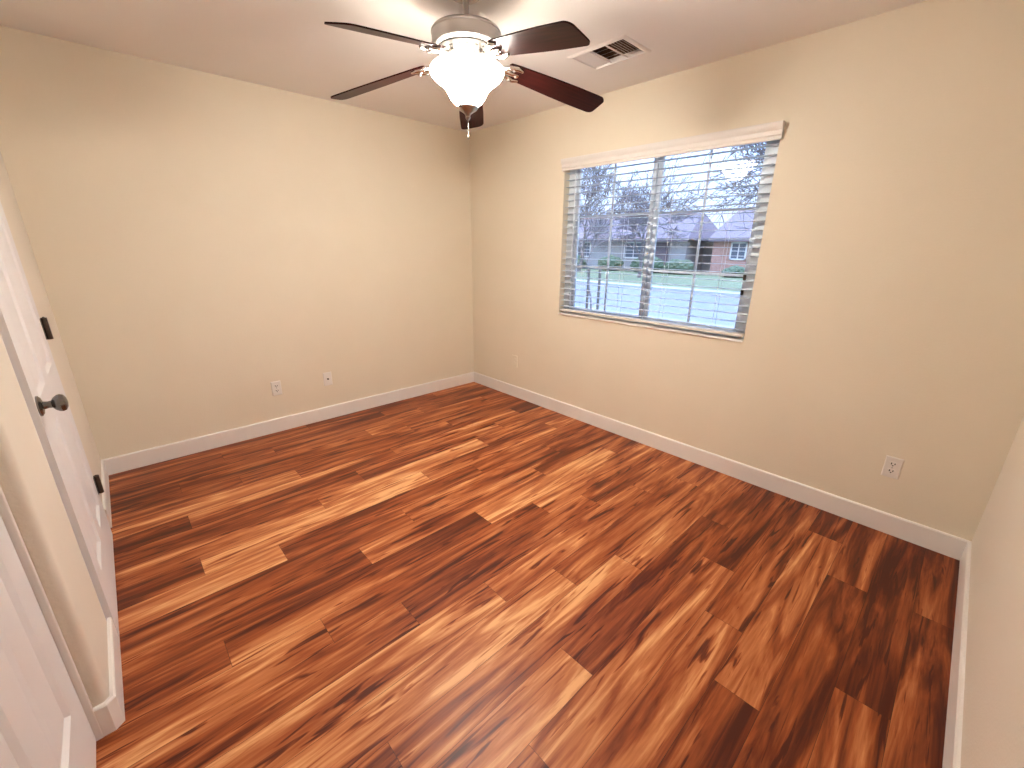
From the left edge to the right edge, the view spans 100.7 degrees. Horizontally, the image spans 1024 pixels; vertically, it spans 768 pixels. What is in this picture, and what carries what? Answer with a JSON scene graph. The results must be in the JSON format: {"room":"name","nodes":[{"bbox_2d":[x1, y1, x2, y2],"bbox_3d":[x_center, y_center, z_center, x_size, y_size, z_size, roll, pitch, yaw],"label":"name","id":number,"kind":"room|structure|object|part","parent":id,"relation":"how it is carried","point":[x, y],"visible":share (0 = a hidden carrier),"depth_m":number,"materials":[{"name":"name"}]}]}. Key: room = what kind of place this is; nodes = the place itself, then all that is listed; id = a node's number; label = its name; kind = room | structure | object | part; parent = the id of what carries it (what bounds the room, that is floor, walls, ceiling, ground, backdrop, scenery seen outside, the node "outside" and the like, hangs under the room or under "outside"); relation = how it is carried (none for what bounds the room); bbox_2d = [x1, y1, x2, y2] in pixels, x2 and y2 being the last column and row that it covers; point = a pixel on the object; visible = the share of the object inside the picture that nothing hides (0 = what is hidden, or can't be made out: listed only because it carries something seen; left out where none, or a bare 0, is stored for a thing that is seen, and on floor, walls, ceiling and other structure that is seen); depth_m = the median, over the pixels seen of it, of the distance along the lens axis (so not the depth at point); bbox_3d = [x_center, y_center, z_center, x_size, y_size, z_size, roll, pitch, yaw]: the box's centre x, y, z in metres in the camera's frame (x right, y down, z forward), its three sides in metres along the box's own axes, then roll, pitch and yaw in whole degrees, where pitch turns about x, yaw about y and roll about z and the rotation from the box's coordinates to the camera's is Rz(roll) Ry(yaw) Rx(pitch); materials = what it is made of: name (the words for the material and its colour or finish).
{"room":"empty bedroom","nodes":[
{"label":"empty bedroom","id":0,"kind":"room"},
{"bbox_2d":[0,152,109,706],"bbox_3d":[-1.357,-0.108,0.995,0.140,2.640,3.838,-16,24,-41],"label":"wall","id":1,"kind":"structure","parent":0,"point":[27,483],"depth_m":1.24,"materials":[{"name":"beige paint"}]},
{"bbox_2d":[0,515,95,767],"bbox_3d":[-0.996,0.203,0.690,0.035,2.020,0.765,-16,24,-41],"label":"door","id":2,"kind":"structure","parent":1,"relation":"in","point":[44,723],"depth_m":0.99,"materials":[{"name":"white paint"}]},
{"bbox_3d":[-0.888,0.712,0.733,0.030,0.572,0.210,-16,24,-41],"label":"panel","id":3,"kind":"part","parent":2,"relation":"part of","materials":[{"name":"white paint"}]},
{"bbox_3d":[-1.110,0.637,0.957,0.030,0.572,0.210,-16,24,-41],"label":"panel","id":4,"kind":"part","parent":2,"relation":"part of","materials":[{"name":"white paint"}]},
{"bbox_2d":[0,486,103,740],"bbox_3d":[-1.006,0.206,0.672,0.103,2.050,0.812,-16,24,-41],"label":"trim","id":5,"kind":"structure","parent":1,"relation":"attached to","point":[6,514],"depth_m":1.14,"materials":[{"name":"white paint"}]},
{"bbox_2d":[0,334,105,618],"bbox_3d":[-1.824,-0.082,1.528,0.144,2.050,0.872,-16,24,-41],"label":"trim","id":6,"kind":"structure","parent":1,"relation":"attached to","point":[0,334],"depth_m":1.37,"materials":[{"name":"white paint"}]},
{"bbox_2d":[0,201,118,635],"bbox_3d":[-1.754,-0.100,1.595,0.102,2.020,0.828,-16,24,-41],"label":"door","id":7,"kind":"structure","parent":1,"relation":"in","point":[25,335],"depth_m":1.56,"materials":[{"name":"white paint"}]},
{"bbox_3d":[-1.650,-0.294,1.370,0.030,0.670,0.235,-16,24,-41],"label":"panel","id":8,"kind":"part","parent":7,"relation":"part of","materials":[{"name":"white paint"}]},
{"bbox_3d":[-1.890,-0.375,1.612,0.030,0.670,0.235,-16,24,-41],"label":"panel","id":9,"kind":"part","parent":7,"relation":"part of","materials":[{"name":"white paint"}]},
{"bbox_3d":[-1.486,0.064,1.374,0.067,0.066,0.066,-16,24,-41],"label":"knob","id":10,"kind":"part","parent":7,"relation":"part of","materials":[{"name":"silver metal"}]},
{"bbox_3d":[-1.657,0.420,1.603,0.030,0.572,0.235,-16,24,-41],"label":"panel","id":11,"kind":"part","parent":7,"relation":"part of","materials":[{"name":"white paint"}]},
{"bbox_3d":[-1.897,0.339,1.845,0.030,0.572,0.235,-16,24,-41],"label":"panel","id":12,"kind":"part","parent":7,"relation":"part of","materials":[{"name":"white paint"}]},
{"bbox_2d":[101,460,111,527],"bbox_3d":[-2.368,0.624,2.473,0.013,0.112,0.722,-16,24,-41],"label":"baseboard","id":13,"kind":"structure","parent":1,"relation":"attached to","point":[106,504],"depth_m":2.42,"materials":[{"name":"white paint"}]},
{"bbox_2d":[93,617,124,736],"bbox_3d":[-1.387,0.967,1.453,0.052,0.112,0.461,-16,24,-41],"label":"baseboard","id":14,"kind":"structure","parent":1,"relation":"attached to","point":[110,714],"depth_m":1.34,"materials":[{"name":"white paint"}]},
{"bbox_2d":[0,26,473,459],"bbox_3d":[-1.583,-0.890,3.383,3.367,2.640,0.140,-16,24,-41],"label":"wall","id":15,"kind":"structure","parent":0,"point":[200,241],"depth_m":2.90,"materials":[{"name":"beige paint"}]},
{"bbox_2d":[270,381,281,395],"bbox_3d":[-1.846,0.034,3.326,0.070,0.114,0.009,-16,24,-41],"label":"wall outlet","id":16,"kind":"object","parent":15,"relation":"attached to","point":[276,388],"visible":1,"depth_m":3.32,"materials":[{"name":"white plastic"}]},
{"bbox_2d":[102,372,473,474],"bbox_3d":[-1.520,0.229,3.711,3.027,0.112,0.013,-16,24,-41],"label":"baseboard","id":17,"kind":"structure","parent":15,"relation":"attached to","point":[125,462],"depth_m":3.33,"materials":[{"name":"white paint"}]},
{"bbox_2d":[323,372,332,385],"bbox_3d":[-1.554,-0.042,3.582,0.070,0.114,0.018,-16,24,-41],"label":"outlet","id":18,"kind":"object","parent":15,"relation":"attached to","point":[327,377],"visible":1,"depth_m":3.58,"materials":[{"name":"white plastic"}]},
{"bbox_2d":[0,0,926,132],"bbox_3d":[-0.211,-1.634,1.614,3.367,0.100,4.116,-16,24,-41],"label":"ceiling","id":19,"kind":"structure","parent":0,"point":[287,45],"depth_m":2.11,"materials":[{"name":"paint"}]},
{"bbox_2d":[324,0,603,139],"bbox_3d":[-0.181,-1.362,1.815,1.295,0.543,1.262,-16,24,-41],"label":"ceiling fan","id":20,"kind":"object","parent":19,"relation":"hanging from","point":[467,45],"visible":1,"depth_m":1.75,"materials":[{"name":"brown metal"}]},
{"bbox_3d":[-0.612,-1.388,1.961,0.484,0.116,0.132,5,19,14],"label":"fan blade","id":21,"kind":"part","parent":20,"relation":"part of","materials":[{"name":"brown wood"}]},
{"bbox_3d":[-0.430,-1.240,1.514,0.132,0.116,0.484,12,21,31],"label":"fan blade","id":22,"kind":"part","parent":20,"relation":"part of","materials":[{"name":"brown wood"}]},
{"bbox_3d":[-0.197,-1.309,1.871,0.322,0.154,0.322,-16,24,-41],"label":"lamp shade","id":23,"kind":"part","parent":20,"relation":"part of","materials":[{"name":"white glass"}]},
{"bbox_3d":[-0.220,-1.484,2.266,0.132,0.116,0.484,0,18,-3],"label":"fan blade","id":24,"kind":"part","parent":20,"relation":"part of","materials":[{"name":"brown wood"}]},
{"bbox_3d":[0.075,-1.244,1.542,0.132,0.116,0.484,-14,23,-37],"label":"fan blade","id":25,"kind":"part","parent":20,"relation":"part of","materials":[{"name":"brown wood"}]},
{"bbox_3d":[0.205,-1.395,2.006,0.484,0.116,0.132,-6,19,-20],"label":"fan blade","id":26,"kind":"part","parent":20,"relation":"part of","materials":[{"name":"brown wood"}]},
{"bbox_2d":[567,35,651,70],"bbox_3d":[0.529,-1.905,2.285,0.264,0.227,0.370,-16,24,-41],"label":"ceiling vent","id":27,"kind":"object","parent":19,"relation":"in","point":[598,55],"visible":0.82,"depth_m":2.36,"materials":[{"name":"white metal"}]},
{"bbox_2d":[96,382,959,767],"bbox_3d":[-0.239,0.830,2.329,3.287,0.150,4.037,-16,24,-41],"label":"floor","id":28,"kind":"structure","parent":0,"point":[473,574],"depth_m":1.77,"materials":[{"name":"brown wood"}]},
{"bbox_2d":[469,0,1023,541],"bbox_3d":[0.953,-0.759,3.061,0.140,2.640,3.838,-16,24,-41],"label":"wall","id":29,"kind":"structure","parent":0,"point":[886,312],"depth_m":2.18,"materials":[{"name":"beige paint"}]},
{"bbox_2d":[558,312,743,342],"bbox_3d":[0.927,-0.438,3.128,0.082,0.012,1.483,-16,24,-41],"label":"trim","id":30,"kind":"structure","parent":29,"relation":"attached to","point":[721,337],"depth_m":2.99,"materials":[{"name":"white paint"}]},
{"bbox_2d":[563,139,779,338],"bbox_3d":[0.977,-1.008,2.985,0.081,1.162,1.487,-16,24,-41],"label":"window","id":31,"kind":"structure","parent":29,"relation":"in","point":[756,236],"depth_m":2.90,"materials":[{"name":"white plastic"}]},
{"bbox_2d":[576,164,648,310],"bbox_3d":[0.743,-1.082,3.219,0.010,1.072,0.620,-16,24,-41],"label":"grille","id":32,"kind":"object","parent":31,"relation":"attached to","point":[579,182],"depth_m":3.23,"materials":[{"name":"white plastic"}]},
{"bbox_3d":[0.743,-1.082,3.219,0.026,1.112,0.680,-16,24,-41],"label":"sash","id":33,"kind":"part","parent":31,"relation":"part of","materials":[{"name":"glass"}]},
{"bbox_2d":[560,120,784,336],"bbox_3d":[0.918,-1.006,2.931,0.093,1.154,1.513,-16,24,-41],"label":"window blind","id":34,"kind":"object","parent":31,"relation":"attached to","point":[771,131],"visible":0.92,"depth_m":2.76,"materials":[{"name":"white plastic"}]},
{"bbox_3d":[0.572,-1.106,3.316,0.054,1.085,0.002,-16,24,-41],"label":"ladder cord","id":35,"kind":"part","parent":34,"relation":"part of","materials":[{"name":"white fabric"}]},
{"bbox_3d":[0.815,-1.024,3.071,0.054,1.085,0.002,-16,24,-41],"label":"ladder cord","id":36,"kind":"part","parent":34,"relation":"part of","materials":[{"name":"white fabric"}]},
{"bbox_3d":[0.928,-0.469,3.118,0.051,0.018,1.463,-16,24,-41],"label":"rail","id":37,"kind":"part","parent":34,"relation":"part of","materials":[{"name":"white plastic"}]},
{"bbox_3d":[1.051,-0.943,2.832,0.054,1.085,0.002,-16,24,-41],"label":"ladder cord","id":38,"kind":"part","parent":34,"relation":"part of","materials":[{"name":"white fabric"}]},
{"bbox_3d":[1.304,-0.857,2.576,0.054,1.085,0.002,-16,24,-41],"label":"ladder cord","id":39,"kind":"part","parent":34,"relation":"part of","materials":[{"name":"white fabric"}]},
{"bbox_2d":[652,149,754,321],"bbox_3d":[1.219,-0.927,2.760,0.010,1.072,0.617,-16,24,-41],"label":"grille","id":40,"kind":"object","parent":31,"relation":"attached to","point":[662,164],"depth_m":2.77,"materials":[{"name":"white plastic"}]},
{"bbox_3d":[1.219,-0.927,2.760,0.026,1.112,0.677,-16,24,-41],"label":"sash","id":41,"kind":"part","parent":31,"relation":"part of","materials":[{"name":"white plastic"}]},
{"bbox_2d":[474,372,971,560],"bbox_3d":[0.891,0.365,3.367,0.013,0.112,3.822,-16,24,-41],"label":"baseboard","id":42,"kind":"structure","parent":29,"relation":"attached to","point":[952,546],"depth_m":2.65,"materials":[{"name":"white paint"}]},
{"bbox_2d":[881,455,903,479],"bbox_3d":[1.964,0.432,2.191,0.009,0.114,0.070,-16,24,-41],"label":"wall outlet","id":43,"kind":"object","parent":29,"relation":"attached to","point":[892,466],"visible":1,"depth_m":2.19,"materials":[{"name":"white plastic"}]},
{"bbox_2d":[887,468,894,473],"bbox_3d":[1.962,0.451,2.195,0.003,0.025,0.034,-16,24,-41],"label":"receptacle","id":44,"kind":"object","parent":43,"relation":"attached to","point":[889,470],"depth_m":2.19,"materials":[{"name":"white plastic"}]},
{"bbox_2d":[889,462,897,466],"bbox_3d":[1.962,0.414,2.183,0.003,0.025,0.034,-16,24,-41],"label":"receptacle","id":45,"kind":"object","parent":43,"relation":"attached to","point":[891,464],"depth_m":2.18,"materials":[{"name":"white plastic"}]},
{"bbox_2d":[960,416,1023,767],"bbox_3d":[1.136,0.035,0.633,3.367,2.640,0.140,-16,24,-41],"label":"wall","id":46,"kind":"structure","parent":0,"point":[993,707],"depth_m":1.24,"materials":[{"name":"beige paint"}]},
{"bbox_2d":[942,542,971,767],"bbox_3d":[1.089,1.119,1.062,3.014,0.112,0.013,-16,24,-41],"label":"baseboard","id":47,"kind":"structure","parent":46,"relation":"attached to","point":[954,719],"depth_m":1.44,"materials":[{"name":"white paint"}]},
{"label":"outside","id":48,"kind":"structure","parent":0,"visible":0},
{"bbox_2d":[576,268,742,291],"bbox_3d":[18.857,-10.396,38.376,43.700,0.200,115.000,-16,24,-41],"label":"lawn","id":49,"kind":"structure","parent":48,"point":[670,280],"depth_m":23.75,"materials":[{"name":"green plant"}]},
{"bbox_2d":[577,255,586,265],"bbox_3d":[5.027,-10.095,34.964,1.713,1.155,2.461,-16,24,-41],"label":"bush","id":50,"kind":"object","parent":49,"relation":"on","point":[579,256],"visible":0.12,"depth_m":34.14,"materials":[{"name":"green plant"}]},
{"bbox_2d":[577,164,643,270],"bbox_3d":[5.509,-12.312,28.989,7.602,9.099,7.431,12,21,31],"label":"bare tree","id":51,"kind":"object","parent":49,"relation":"on","point":[598,187],"visible":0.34,"depth_m":27.88,"materials":[{"name":"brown plant"}]},
{"bbox_2d":[598,254,623,270],"bbox_3d":[7.512,-9.293,32.485,1.745,1.235,2.077,-16,24,-41],"label":"bush","id":52,"kind":"object","parent":49,"relation":"on","point":[614,261],"visible":0.62,"depth_m":31.93,"materials":[{"name":"green plant"}]},
{"bbox_2d":[630,255,663,272],"bbox_3d":[9.713,-8.604,30.282,1.766,1.294,2.795,-16,24,-41],"label":"bush","id":53,"kind":"object","parent":49,"relation":"on","point":[659,265],"visible":0.42,"depth_m":29.70,"materials":[{"name":"green plant"}]},
{"bbox_2d":[578,213,717,271],"bbox_3d":[8.587,-12.317,36.770,6.590,4.250,19.480,-16,24,-41],"label":"house","id":54,"kind":"structure","parent":49,"relation":"on","point":[689,249],"depth_m":31.28,"materials":[{"name":"paint"}]},
{"bbox_3d":[6.030,-11.404,35.908,0.040,1.100,1.500,-16,24,-41],"label":"pane","id":55,"kind":"part","parent":54,"relation":"part of","materials":[{"name":"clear glass"}]},
{"bbox_3d":[9.347,-10.276,32.554,0.040,1.100,1.600,-16,24,-41],"label":"pane","id":56,"kind":"part","parent":54,"relation":"part of","materials":[{"name":"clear glass"}]},
{"bbox_3d":[10.939,-9.275,31.067,0.090,2.050,1.000,-16,24,-41],"label":"door","id":57,"kind":"part","parent":54,"relation":"part of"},
{"bbox_2d":[589,155,721,277],"bbox_3d":[7.970,-9.787,24.397,7.292,7.113,6.471,-4,19,-14],"label":"bare tree","id":58,"kind":"object","parent":49,"relation":"on","point":[666,204],"visible":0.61,"depth_m":23.60,"materials":[{"name":"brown plant"}]},
{"bbox_2d":[663,259,693,274],"bbox_3d":[11.315,-7.933,28.715,1.703,1.040,2.077,-16,24,-41],"label":"bush","id":59,"kind":"object","parent":49,"relation":"on","point":[680,266],"visible":0.7,"depth_m":28.14,"materials":[{"name":"green plant"}]},
{"bbox_2d":[680,142,766,235],"bbox_3d":[11.398,-8.261,15.945,8.135,9.547,9.980,-4,19,-14],"label":"bare tree","id":60,"kind":"object","parent":49,"relation":"on","point":[759,150],"visible":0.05,"depth_m":17.31,"materials":[{"name":"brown plant"}]},
{"bbox_2d":[709,210,753,272],"bbox_3d":[21.981,-7.761,23.227,6.590,4.250,19.550,-16,24,-41],"label":"house","id":61,"kind":"structure","parent":49,"relation":"on","point":[737,255],"depth_m":27.53,"materials":[{"name":"red brick"}]},
{"bbox_3d":[14.468,-8.491,27.084,0.040,1.000,0.900,-16,24,-41],"label":"pane","id":62,"kind":"part","parent":61,"relation":"part of","materials":[{"name":"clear glass"}]},
{"bbox_2d":[721,265,744,277],"bbox_3d":[13.824,-6.936,26.177,1.721,0.755,1.663,-16,24,-41],"label":"bush","id":63,"kind":"object","parent":49,"relation":"on","point":[735,268],"visible":0.7,"depth_m":25.70,"materials":[{"name":"green plant"}]},
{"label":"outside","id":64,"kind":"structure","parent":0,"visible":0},
{"bbox_2d":[576,279,739,295],"bbox_3d":[2.589,-5.819,23.826,0.900,0.200,115.000,-16,24,-41],"label":"sidewalk","id":65,"kind":"structure","parent":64,"point":[577,280],"depth_m":18.92,"materials":[{"name":"concrete"}]},
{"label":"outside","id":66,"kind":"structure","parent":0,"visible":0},
{"bbox_3d":[-6.621,-3.221,15.592,6.150,0.200,115.000,-16,24,-41],"label":"lawn","id":67,"kind":"structure","parent":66,"visible":0},
{"bbox_2d":[585,269,589,307],"bbox_3d":[1.893,-2.246,10.631,0.063,1.290,0.063,-6,19,-20],"label":"stake","id":68,"kind":"object","parent":67,"relation":"on","point":[587,292],"visible":0.5,"depth_m":10.59,"materials":[{"name":"grey wood"}]},
{"bbox_2d":[596,269,601,309],"bbox_3d":[2.119,-2.170,10.403,0.063,1.290,0.063,-6,19,-20],"label":"stake","id":69,"kind":"object","parent":67,"relation":"on","point":[600,270],"visible":0.65,"depth_m":10.33,"materials":[{"name":"grey wood"}]},
{"bbox_2d":[578,200,623,308],"bbox_3d":[1.839,-3.093,10.598,1.789,2.824,0.869,-2,18,-9],"label":"young tree","id":70,"kind":"object","parent":67,"relation":"on","point":[598,227],"visible":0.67,"depth_m":10.33,"materials":[{"name":"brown plant"}]},
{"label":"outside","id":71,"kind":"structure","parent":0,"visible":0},
{"bbox_2d":[575,306,734,327],"bbox_3d":[-3.904,-3.991,18.020,1.300,0.200,115.000,-16,24,-41],"label":"sidewalk","id":72,"kind":"structure","parent":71,"point":[575,306],"depth_m":10.85,"materials":[{"name":"concrete"}]},
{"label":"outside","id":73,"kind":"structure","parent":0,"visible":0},
{"bbox_2d":[575,282,739,326],"bbox_3d":[-0.585,-4.864,21.009,7.800,0.200,115.000,-16,24,-41],"label":"street","id":74,"kind":"structure","parent":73,"point":[705,298],"depth_m":14.30,"materials":[{"name":"grey asphalt"}]}
]}

